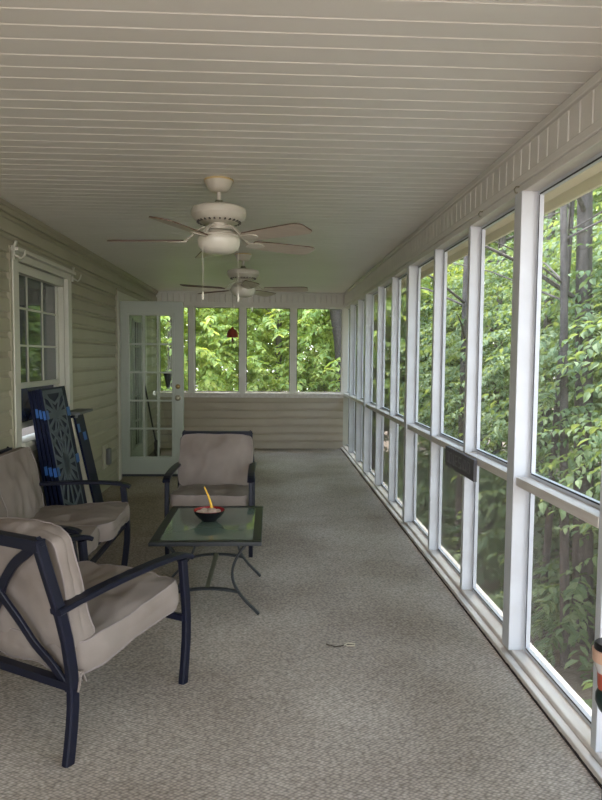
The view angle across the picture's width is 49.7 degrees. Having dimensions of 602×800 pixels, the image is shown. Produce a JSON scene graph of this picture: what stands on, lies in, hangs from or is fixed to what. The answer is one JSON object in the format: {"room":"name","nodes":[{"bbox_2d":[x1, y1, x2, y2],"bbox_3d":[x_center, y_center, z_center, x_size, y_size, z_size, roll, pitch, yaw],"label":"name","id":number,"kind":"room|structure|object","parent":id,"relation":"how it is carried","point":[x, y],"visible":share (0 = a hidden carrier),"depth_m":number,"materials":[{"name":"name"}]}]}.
{"room":"sunroom","nodes":[
{"label":"sunroom","id":0,"kind":"room"},
{"bbox_2d":[22,426,34,436],"bbox_3d":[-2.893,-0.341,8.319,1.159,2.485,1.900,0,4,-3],"label":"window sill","id":1,"kind":"structure","parent":0,"point":[28,430],"depth_m":7.40,"materials":[{"name":"white wood"}]},
{"bbox_2d":[0,204,160,505],"bbox_3d":[-2.032,-0.078,4.413,0.190,2.485,11.800,0,4,-3],"label":"wall","id":2,"kind":"structure","parent":0,"point":[94,297],"depth_m":6.32,"materials":[{"name":"plastic"}]},
{"bbox_2d":[11,240,81,450],"bbox_3d":[-2.013,-0.385,5.074,0.247,1.472,1.325,0,4,-3],"label":"window","id":3,"kind":"structure","parent":2,"relation":"in","point":[41,311],"depth_m":5.08,"materials":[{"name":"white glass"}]},
{"bbox_2d":[0,198,157,292],"bbox_3d":[-1.958,-1.296,4.287,0.034,0.036,11.700,0,4,-3],"label":"trim","id":4,"kind":"structure","parent":2,"relation":"attached to","point":[2,201],"depth_m":5.46,"materials":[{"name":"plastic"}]},
{"bbox_2d":[102,445,111,468],"bbox_3d":[-2.060,0.603,6.908,0.075,0.240,0.165,0,4,-3],"label":"outlet box","id":5,"kind":"object","parent":2,"relation":"attached to","point":[107,452],"visible":1,"depth_m":6.88,"materials":[{"name":"beige plastic"}]},
{"bbox_2d":[117,291,147,480],"bbox_3d":[-2.221,-0.204,8.349,0.166,2.200,1.720,0,4,-3],"label":"door","id":6,"kind":"structure","parent":2,"relation":"in","point":[136,322],"depth_m":8.73,"materials":[{"name":"white wood"}]},
{"bbox_2d":[134,322,139,445],"bbox_3d":[-2.225,-0.216,8.721,0.031,1.655,0.478,0,4,-3],"label":"grille","id":7,"kind":"object","parent":6,"relation":"attached to","point":[136,324],"depth_m":8.82,"materials":[{"name":"paint"}]},
{"bbox_2d":[120,301,183,475],"bbox_3d":[-1.781,-0.122,7.658,0.786,2.067,0.128,0,4,-3],"label":"door","id":8,"kind":"structure","parent":2,"relation":"in","point":[144,465],"depth_m":7.67,"materials":[{"name":"paint"}]},
{"bbox_2d":[130,315,171,456],"bbox_3d":[-1.770,-0.160,7.683,0.491,1.665,0.031,0,4,-3],"label":"grille","id":9,"kind":"object","parent":8,"relation":"attached to","point":[144,428],"depth_m":7.68,"materials":[{"name":"paint"}]},
{"bbox_2d":[158,291,348,448],"bbox_3d":[-0.793,-0.453,10.292,3.140,2.485,0.150,0,4,-3],"label":"wall","id":10,"kind":"structure","parent":0,"point":[292,420],"depth_m":10.28,"materials":[{"name":"beige wood"}]},
{"bbox_2d":[163,371,171,388],"bbox_3d":[-2.067,-0.310,10.110,0.148,0.266,0.178,0,4,-3],"label":"wall lantern","id":11,"kind":"object","parent":10,"relation":"attached to","point":[167,376],"visible":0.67,"depth_m":10.06,"materials":[{"name":"black metal"}]},
{"bbox_2d":[160,306,188,391],"bbox_3d":[-1.994,-0.797,10.231,0.473,1.350,0.022,0,4,-3],"label":"window","id":12,"kind":"structure","parent":10,"relation":"in","point":[184,306],"depth_m":10.23,"materials":[{"name":"white wood"}]},
{"bbox_2d":[194,306,239,392],"bbox_3d":[-1.323,-0.793,10.263,0.719,1.350,0.022,0,4,-3],"label":"window","id":13,"kind":"structure","parent":10,"relation":"in","point":[195,307],"depth_m":10.25,"materials":[{"name":"white wood"}]},
{"bbox_2d":[245,307,290,392],"bbox_3d":[-0.521,-0.789,10.302,0.716,1.350,0.022,0,4,-3],"label":"window","id":14,"kind":"structure","parent":10,"relation":"in","point":[246,391],"depth_m":10.30,"materials":[{"name":"white wood"}]},
{"bbox_2d":[296,308,342,392],"bbox_3d":[0.286,-0.785,10.340,0.737,1.350,0.022,0,4,-3],"label":"window","id":15,"kind":"structure","parent":10,"relation":"in","point":[341,309],"depth_m":10.33,"materials":[{"name":"clear glass"}]},
{"bbox_2d":[0,0,601,292],"bbox_3d":[-0.633,-1.284,4.450,3.895,0.380,12.500,0,4,-3],"label":"ceiling","id":16,"kind":"structure","parent":0,"point":[354,123],"depth_m":2.72,"materials":[{"name":"plastic"}]},
{"bbox_2d":[107,176,314,301],"bbox_3d":[-0.511,-0.917,3.772,1.220,0.702,1.244,0,4,-3],"label":"ceiling fan","id":17,"kind":"object","parent":16,"relation":"hanging from","point":[220,217],"visible":1,"depth_m":3.67,"materials":[{"name":"plastic"}]},
{"bbox_2d":[227,294,237,341],"bbox_3d":[-1.002,-1.244,9.502,0.176,0.805,0.176,0,4,-3],"label":"wind bell","id":18,"kind":"object","parent":16,"relation":"hanging from","point":[232,333],"visible":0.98,"depth_m":9.48,"materials":[{"name":"red metal"}]},
{"bbox_2d":[180,253,307,310],"bbox_3d":[-0.544,-1.159,6.427,1.232,0.567,1.238,0,4,-3],"label":"ceiling fan","id":19,"kind":"object","parent":16,"relation":"hanging from","point":[243,286],"visible":1,"depth_m":6.37,"materials":[{"name":"plastic"}]},
{"bbox_2d":[0,448,601,799],"bbox_3d":[-0.533,1.268,4.598,3.235,0.259,11.850,0,4,-3],"label":"floor","id":20,"kind":"structure","parent":0,"point":[423,705],"depth_m":2.84,"materials":[{"name":"carpet"}]},
{"bbox_2d":[28,386,86,505],"bbox_3d":[-1.826,0.506,4.973,0.309,1.208,0.554,0,4,-3],"label":"stack","id":21,"kind":"object","parent":20,"relation":"on","point":[58,456],"visible":0.71,"depth_m":4.77,"materials":[{"name":"metal"}]},
{"bbox_2d":[0,446,131,565],"bbox_3d":[-1.533,0.766,3.831,0.840,0.851,1.222,0,4,-3],"label":"armchair","id":22,"kind":"object","parent":20,"relation":"on","point":[21,495],"visible":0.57,"depth_m":4.07,"materials":[{"name":"metal"}]},
{"bbox_2d":[0,495,6,516],"bbox_3d":[-1.774,0.601,3.523,0.136,0.489,0.596,-13,4,-2],"label":"cushion","id":23,"kind":"object","parent":22,"relation":"on","point":[3,499],"depth_m":3.79,"materials":[{"name":"fabric"}]},
{"bbox_2d":[0,447,43,518],"bbox_3d":[-1.801,0.569,4.099,0.146,0.499,0.626,-13,4,-2],"label":"cushion","id":24,"kind":"object","parent":22,"relation":"on","point":[21,495],"depth_m":4.07,"materials":[{"name":"fabric"}]},
{"bbox_2d":[31,502,129,540],"bbox_3d":[-1.449,0.780,4.126,0.646,0.152,0.611,-3,4,-4],"label":"seat cushion","id":25,"kind":"object","parent":22,"relation":"on","point":[109,518],"depth_m":4.07,"materials":[{"name":"fabric"}]},
{"bbox_2d":[73,526,99,559],"bbox_3d":[-1.471,0.826,3.553,0.625,0.146,0.596,-3,4,-2],"label":"seat cushion","id":26,"kind":"object","parent":22,"relation":"on","point":[94,531],"depth_m":3.70,"materials":[{"name":"fabric"}]},
{"bbox_2d":[70,408,103,502],"bbox_3d":[-1.828,0.583,5.570,0.284,0.991,0.400,0,4,-3],"label":"panel","id":27,"kind":"object","parent":20,"relation":"on","point":[93,493],"visible":0.64,"depth_m":5.46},
{"bbox_2d":[0,517,193,767],"bbox_3d":[-0.952,0.848,2.684,0.652,0.849,0.824,2,4,27],"label":"armchair","id":28,"kind":"object","parent":20,"relation":"on","point":[61,613],"visible":1,"depth_m":2.39,"materials":[{"name":"fabric"}]},
{"bbox_2d":[0,518,93,648],"bbox_3d":[-1.066,0.679,2.461,0.589,0.494,0.137,2,16,27],"label":"cushion","id":29,"kind":"object","parent":28,"relation":"on","point":[25,589],"depth_m":2.35,"materials":[{"name":"fabric"}]},
{"bbox_2d":[0,562,178,672],"bbox_3d":[-0.925,0.883,2.739,0.626,0.160,0.638,2,11,27],"label":"seat cushion","id":30,"kind":"object","parent":28,"relation":"on","point":[122,613],"depth_m":2.57,"materials":[{"name":"fabric"}]},
{"bbox_2d":[145,384,160,455],"bbox_3d":[-2.120,0.279,9.241,0.049,1.150,0.653,1,4,5],"label":"broom","id":31,"kind":"object","parent":20,"relation":"on","point":[155,441],"visible":0.67,"depth_m":9.30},
{"bbox_2d":[148,506,262,614],"bbox_3d":[-0.540,0.964,3.952,0.608,0.449,0.867,0,4,-3],"label":"coffee table","id":32,"kind":"object","parent":20,"relation":"on","point":[238,526],"visible":0.88,"depth_m":3.79,"materials":[{"name":"metal"}]},
{"bbox_2d":[193,506,224,521],"bbox_3d":[-0.561,0.703,3.978,0.192,0.067,0.192,0,4,-3],"label":"bowl","id":33,"kind":"object","parent":32,"relation":"on","point":[205,517],"visible":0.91,"depth_m":3.92,"materials":[{"name":"black ceramic"}]},
{"bbox_3d":[-0.562,0.701,3.978,0.061,0.039,0.059,0,4,-3],"label":"pebble","id":34,"kind":"object","parent":33,"relation":"in","visible":0},
{"bbox_2d":[207,508,216,512],"bbox_3d":[-0.540,0.677,3.957,0.061,0.038,0.061,0,4,-3],"label":"pebble","id":35,"kind":"object","parent":34,"relation":"on","point":[211,510],"visible":0.77,"depth_m":3.94,"materials":[{"name":"white stone"}]},
{"bbox_2d":[204,487,212,507],"bbox_3d":[-0.562,0.603,3.968,0.063,0.150,0.018,1,4,14],"label":"stick","id":36,"kind":"object","parent":35,"relation":"on","point":[208,496],"visible":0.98,"depth_m":3.96,"materials":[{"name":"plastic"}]},
{"bbox_2d":[162,430,256,556],"bbox_3d":[-0.680,0.696,5.049,0.652,0.846,0.824,0,4,-3],"label":"armchair","id":37,"kind":"object","parent":20,"relation":"on","point":[221,462],"visible":0.91,"depth_m":5.19,"materials":[{"name":"fabric"}]},
{"bbox_2d":[170,484,248,507],"bbox_3d":[-0.678,0.739,4.979,0.600,0.142,0.627,0,0,-3],"label":"seat cushion","id":38,"kind":"object","parent":37,"relation":"on","point":[186,494],"depth_m":4.71,"materials":[{"name":"fabric"}]},
{"bbox_2d":[178,434,253,485],"bbox_3d":[-0.689,0.498,5.266,0.613,0.448,0.161,0,-9,-3],"label":"cushion","id":39,"kind":"object","parent":37,"relation":"on","point":[204,459],"depth_m":5.21,"materials":[{"name":"fabric"}]},
{"bbox_2d":[326,642,354,646],"bbox_3d":[0.201,1.234,3.277,0.149,0.010,0.035,0,4,-3],"label":"twig","id":40,"kind":"object","parent":20,"relation":"on","point":[348,643],"visible":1,"depth_m":3.27,"materials":[{"name":"beige wood"}]},
{"bbox_2d":[595,688,601,799],"bbox_3d":[0.944,1.091,1.922,0.152,0.488,0.152,0,4,-3],"label":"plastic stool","id":41,"kind":"object","parent":20,"relation":"on","point":[598,693],"visible":0.81,"depth_m":1.91,"materials":[{"name":"plastic"}]},
{"bbox_2d":[592,638,601,690],"bbox_3d":[0.899,0.777,1.900,0.092,0.139,0.092,0,4,-3],"label":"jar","id":42,"kind":"object","parent":41,"relation":"on","point":[597,647],"visible":1,"depth_m":1.89,"materials":[{"name":"orange ceramic"}]},
{"bbox_2d":[341,69,601,784],"bbox_3d":[1.000,-0.063,4.574,0.167,2.485,11.833,0,4,-3],"label":"wall","id":43,"kind":"structure","parent":0,"point":[570,135],"depth_m":3.40,"materials":[{"name":"white paint"}]},
{"bbox_2d":[347,403,348,445],"bbox_3d":[0.761,0.351,10.048,0.022,0.803,0.776,0,4,-3],"label":"window","id":44,"kind":"structure","parent":43,"relation":"in","point":[348,403],"depth_m":10.36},
{"bbox_2d":[347,308,349,392],"bbox_3d":[0.770,-0.756,9.975,0.022,1.332,0.776,0,4,-3],"label":"window","id":45,"kind":"structure","parent":43,"relation":"in","point":[349,308],"depth_m":10.31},
{"bbox_2d":[353,401,355,455],"bbox_3d":[0.800,0.405,9.235,0.022,0.803,0.776,0,4,-3],"label":"window","id":46,"kind":"structure","parent":43,"relation":"in","point":[354,402],"depth_m":9.59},
{"bbox_2d":[354,303,357,396],"bbox_3d":[0.809,-0.703,9.162,0.022,1.332,0.776,0,4,-3],"label":"window","id":47,"kind":"structure","parent":43,"relation":"in","point":[356,305],"depth_m":9.51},
{"bbox_2d":[360,405,362,463],"bbox_3d":[0.837,0.457,8.446,0.022,0.803,0.727,0,4,-3],"label":"window","id":48,"kind":"structure","parent":43,"relation":"in","point":[361,455],"depth_m":8.78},
{"bbox_2d":[361,299,364,399],"bbox_3d":[0.846,-0.651,8.373,0.022,1.332,0.727,0,4,-3],"label":"window","id":49,"kind":"structure","parent":43,"relation":"in","point":[363,315],"depth_m":8.71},
{"bbox_2d":[370,410,375,477],"bbox_3d":[0.877,0.512,7.608,0.022,0.803,0.776,0,4,-3],"label":"window","id":50,"kind":"structure","parent":43,"relation":"in","point":[372,413],"depth_m":7.92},
{"bbox_2d":[371,291,377,405],"bbox_3d":[0.886,-0.595,7.535,0.022,1.332,0.776,0,4,-3],"label":"window","id":51,"kind":"structure","parent":43,"relation":"in","point":[374,295],"depth_m":7.83,"materials":[{"name":"white wood"}]},
{"bbox_2d":[381,416,388,492],"bbox_3d":[0.915,0.565,6.795,0.022,0.803,0.776,0,4,-3],"label":"window","id":52,"kind":"structure","parent":43,"relation":"in","point":[385,421],"depth_m":7.04,"materials":[{"name":"clear glass"}]},
{"bbox_2d":[382,282,391,411],"bbox_3d":[0.924,-0.542,6.722,0.022,1.332,0.776,0,4,-3],"label":"window","id":53,"kind":"structure","parent":43,"relation":"in","point":[387,293],"depth_m":7.00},
{"bbox_2d":[395,423,403,508],"bbox_3d":[0.952,0.617,6.006,0.022,0.803,0.727,0,4,-3],"label":"window","id":54,"kind":"structure","parent":43,"relation":"in","point":[399,429],"depth_m":6.27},
{"bbox_2d":[396,273,406,418],"bbox_3d":[0.962,-0.490,5.933,0.022,1.332,0.727,0,4,-3],"label":"window","id":55,"kind":"structure","parent":43,"relation":"in","point":[405,274],"depth_m":6.27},
{"bbox_2d":[413,433,429,538],"bbox_3d":[0.992,0.672,5.168,0.022,0.803,0.776,0,4,-3],"label":"window","id":56,"kind":"structure","parent":43,"relation":"in","point":[422,445],"depth_m":5.36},
{"bbox_2d":[415,256,433,430],"bbox_3d":[1.001,-0.435,5.095,0.022,1.332,0.776,0,4,-3],"label":"window","id":57,"kind":"structure","parent":43,"relation":"in","point":[431,259],"depth_m":5.45,"materials":[{"name":"white wood"}]},
{"bbox_2d":[437,446,462,575],"bbox_3d":[1.030,0.726,4.354,0.022,0.803,0.776,0,4,-3],"label":"window","id":58,"kind":"structure","parent":43,"relation":"in","point":[450,480],"depth_m":4.52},
{"bbox_2d":[440,234,468,445],"bbox_3d":[1.040,-0.381,4.282,0.022,1.332,0.776,0,4,-3],"label":"window","id":59,"kind":"structure","parent":43,"relation":"in","point":[464,239],"depth_m":4.63,"materials":[{"name":"white wood"}]},
{"bbox_2d":[445,446,476,481],"bbox_3d":[0.963,0.379,3.943,0.021,0.124,0.596,0,4,-3],"label":"sign board","id":60,"kind":"object","parent":43,"relation":"attached to","point":[458,461],"visible":1,"depth_m":3.88,"materials":[{"name":"grey metal"}]},
{"bbox_2d":[472,465,506,624],"bbox_3d":[1.068,0.778,3.566,0.022,0.803,0.727,0,4,-3],"label":"window","id":61,"kind":"structure","parent":43,"relation":"in","point":[487,562],"depth_m":3.71,"materials":[{"name":"clear glass"}]},
{"bbox_2d":[475,206,514,465],"bbox_3d":[1.077,-0.329,3.493,0.022,1.332,0.727,0,4,-3],"label":"window","id":62,"kind":"structure","parent":43,"relation":"in","point":[510,211],"depth_m":3.82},
{"bbox_2d":[524,493,591,726],"bbox_3d":[1.107,0.833,2.728,0.022,0.803,0.776,0,4,-3],"label":"window","id":63,"kind":"structure","parent":43,"relation":"in","point":[584,714],"depth_m":3.05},
{"bbox_2d":[529,152,601,508],"bbox_3d":[1.117,-0.274,2.655,0.022,1.332,0.776,0,4,-3],"label":"window","id":64,"kind":"structure","parent":43,"relation":"in","point":[596,159],"depth_m":3.00,"materials":[{"name":"white wood"}]},
{"label":"outside","id":65,"kind":"structure","parent":0,"visible":0},
{"bbox_2d":[419,417,600,709],"bbox_3d":[8.877,1.833,23.616,70.000,0.786,90.000,0,4,-3],"label":"ground","id":66,"kind":"structure","parent":65,"point":[570,675],"depth_m":6.59,"materials":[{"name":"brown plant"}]},
{"bbox_2d":[161,324,203,385],"bbox_3d":[-5.260,-1.768,15.207,5.564,8.502,5.617,1,4,10],"label":"tree","id":67,"kind":"object","parent":66,"relation":"on","point":[162,325],"visible":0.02,"depth_m":15.55,"materials":[{"name":"green plant"}]},
{"bbox_2d":[161,308,268,390],"bbox_3d":[-4.223,-2.766,18.194,7.061,10.627,7.122,-1,4,-18],"label":"tree","id":68,"kind":"object","parent":66,"relation":"on","point":[225,342],"visible":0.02,"depth_m":16.55,"materials":[{"name":"green plant"}]},
{"bbox_2d":[161,308,288,390],"bbox_3d":[-2.906,-1.759,14.384,5.649,8.502,5.697,-1,4,-16],"label":"tree","id":69,"kind":"object","parent":66,"relation":"on","point":[203,353],"visible":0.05,"depth_m":13.63,"materials":[{"name":"green plant"}]},
{"bbox_2d":[161,313,312,390],"bbox_3d":[-2.948,-2.875,22.728,6.955,10.627,7.021,2,4,17],"label":"tree","id":70,"kind":"object","parent":66,"relation":"on","point":[264,313],"visible":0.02,"depth_m":21.63,"materials":[{"name":"green plant"}]},
{"bbox_2d":[161,308,335,390],"bbox_3d":[-1.812,-2.727,18.733,7.086,10.627,7.358,3,5,36],"label":"tree","id":71,"kind":"object","parent":66,"relation":"on","point":[197,311],"visible":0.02,"depth_m":16.59,"materials":[{"name":"green plant"}]},
{"bbox_2d":[161,308,400,391],"bbox_3d":[-0.472,-1.739,15.204,5.887,8.502,5.668,4,5,40],"label":"tree","id":72,"kind":"object","parent":66,"relation":"on","point":[266,320],"visible":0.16,"depth_m":14.03,"materials":[{"name":"green plant"}]},
{"bbox_2d":[209,276,433,412],"bbox_3d":[0.756,-2.771,18.436,7.021,10.627,6.955,2,4,17],"label":"tree","id":73,"kind":"object","parent":66,"relation":"on","point":[270,345],"visible":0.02,"depth_m":16.51,"materials":[{"name":"green plant"}]},
{"bbox_2d":[329,309,340,391],"bbox_3d":[1.122,-0.357,13.339,1.191,5.817,0.483,1,4,13],"label":"tree","id":74,"kind":"object","parent":66,"relation":"on","point":[335,315],"visible":0.09,"depth_m":13.22,"materials":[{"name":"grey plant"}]},
{"bbox_2d":[249,259,492,434],"bbox_3d":[1.707,-1.757,14.878,5.617,8.502,5.564,3,4,33],"label":"tree","id":75,"kind":"object","parent":66,"relation":"on","point":[314,314],"visible":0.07,"depth_m":13.63,"materials":[{"name":"green plant"}]},
{"bbox_2d":[302,243,497,429],"bbox_3d":[3.123,-2.781,19.541,7.061,10.627,7.122,0,4,-14],"label":"tree","id":76,"kind":"object","parent":66,"relation":"on","point":[491,244],"visible":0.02,"depth_m":17.94,"materials":[{"name":"green plant"}]},
{"bbox_2d":[388,249,538,447],"bbox_3d":[3.809,-1.503,16.491,5.067,8.077,5.401,-2,4,-30],"label":"tree","id":77,"kind":"object","parent":66,"relation":"on","point":[404,312],"visible":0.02,"depth_m":15.82,"materials":[{"name":"green plant"}]},
{"bbox_2d":[421,209,567,440],"bbox_3d":[2.483,-1.430,9.931,2.303,8.305,2.935,0,4,-3],"label":"tree","id":78,"kind":"object","parent":66,"relation":"on","point":[463,299],"visible":0.18,"depth_m":9.73,"materials":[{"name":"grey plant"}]},
{"bbox_2d":[388,210,601,531],"bbox_3d":[4.049,-1.278,10.518,5.233,8.077,5.300,4,5,45],"label":"tree","id":79,"kind":"object","parent":66,"relation":"on","point":[505,291],"visible":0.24,"depth_m":10.35,"materials":[{"name":"green plant"}]},
{"bbox_2d":[388,235,601,464],"bbox_3d":[4.087,-1.422,13.405,5.233,8.078,5.316,2,4,25],"label":"tree","id":80,"kind":"object","parent":66,"relation":"on","point":[498,448],"visible":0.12,"depth_m":12.78,"materials":[{"name":"green plant"}]},
{"bbox_2d":[405,194,601,472],"bbox_3d":[5.814,-2.214,15.736,6.555,9.778,6.456,2,4,24],"label":"tree","id":81,"kind":"object","parent":66,"relation":"on","point":[575,212],"visible":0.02,"depth_m":15.25,"materials":[{"name":"green plant"}]},
{"bbox_2d":[418,215,601,445],"bbox_3d":[6.254,-2.340,19.323,6.478,9.777,6.451,-3,5,-39],"label":"tree","id":82,"kind":"object","parent":66,"relation":"on","point":[556,215],"visible":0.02,"depth_m":18.23,"materials":[{"name":"green plant"}]},
{"bbox_2d":[445,220,601,546],"bbox_3d":[4.329,-1.031,7.519,5.067,8.078,5.401,-1,4,-23],"label":"tree","id":83,"kind":"object","parent":66,"relation":"on","point":[553,334],"visible":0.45,"depth_m":7.26,"materials":[{"name":"green plant"}]},
{"bbox_2d":[452,204,601,667],"bbox_3d":[2.553,-1.171,6.667,2.244,8.303,2.466,0,4,-3],"label":"tree","id":84,"kind":"object","parent":66,"relation":"on","point":[563,278],"visible":0.44,"depth_m":6.43,"materials":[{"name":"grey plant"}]},
{"bbox_2d":[492,452,572,532],"bbox_3d":[3.303,1.883,12.527,3.754,1.692,4.030,2,4,22],"label":"shrub","id":85,"kind":"object","parent":66,"relation":"on","point":[554,512],"visible":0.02,"depth_m":11.52,"materials":[{"name":"green plant"}]},
{"bbox_2d":[485,191,593,644],"bbox_3d":[2.732,-1.157,7.197,2.460,8.306,2.729,0,4,-3],"label":"tree","id":86,"kind":"object","parent":66,"relation":"on","point":[584,254],"visible":0.25,"depth_m":7.06,"materials":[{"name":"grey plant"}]},
{"bbox_2d":[483,186,601,481],"bbox_3d":[6.749,-1.989,12.683,6.239,9.778,6.738,-1,4,-27],"label":"tree","id":87,"kind":"object","parent":66,"relation":"on","point":[599,196],"visible":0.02,"depth_m":12.89,"materials":[{"name":"green plant"}]},
{"bbox_2d":[491,190,601,466],"bbox_3d":[6.325,-1.895,9.541,6.281,9.777,6.559,3,5,38],"label":"tree","id":88,"kind":"object","parent":66,"relation":"on","point":[598,207],"visible":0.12,"depth_m":9.92,"materials":[{"name":"green plant"}]},
{"bbox_2d":[496,484,599,628],"bbox_3d":[3.592,2.146,8.544,3.755,1.692,4.030,2,4,28],"label":"shrub","id":89,"kind":"object","parent":66,"relation":"on","point":[554,531],"visible":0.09,"depth_m":8.34,"materials":[{"name":"green plant"}]},
{"bbox_2d":[495,474,600,582],"bbox_3d":[3.776,2.101,10.322,3.572,1.820,3.941,2,4,16],"label":"shrub","id":90,"kind":"object","parent":66,"relation":"on","point":[558,480],"visible":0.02,"depth_m":9.79,"materials":[{"name":"green plant"}]},
{"bbox_2d":[501,552,596,682],"bbox_3d":[3.057,2.375,6.923,2.687,1.253,2.503,0,4,-13],"label":"shrub","id":91,"kind":"object","parent":66,"relation":"on","point":[579,591],"visible":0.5,"depth_m":6.44,"materials":[{"name":"green plant"}]},
{"bbox_2d":[534,247,601,576],"bbox_3d":[4.465,-0.823,4.712,5.233,8.077,5.316,3,4,32],"label":"tree","id":92,"kind":"object","parent":66,"relation":"on","point":[588,389],"visible":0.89,"depth_m":5.46,"materials":[{"name":"green plant"}]},
{"bbox_2d":[538,200,601,633],"bbox_3d":[3.055,-1.151,6.746,2.034,8.302,2.496,0,4,-3],"label":"tree","id":93,"kind":"object","parent":66,"relation":"on","point":[549,518],"visible":0.26,"depth_m":7.21,"materials":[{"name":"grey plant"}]},
{"bbox_2d":[581,679,592,706],"bbox_3d":[2.342,2.529,3.577,2.628,1.348,2.381,0,4,-1],"label":"shrub","id":94,"kind":"object","parent":66,"relation":"on","point":[588,702],"visible":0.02,"depth_m":4.37,"materials":[{"name":"green plant"}]},
{"bbox_2d":[575,187,601,408],"bbox_3d":[9.865,-3.274,13.610,8.556,12.755,8.192,-2,4,-31],"label":"tree","id":95,"kind":"object","parent":66,"relation":"on","point":[595,213],"visible":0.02,"depth_m":14.26,"materials":[{"name":"green plant"}]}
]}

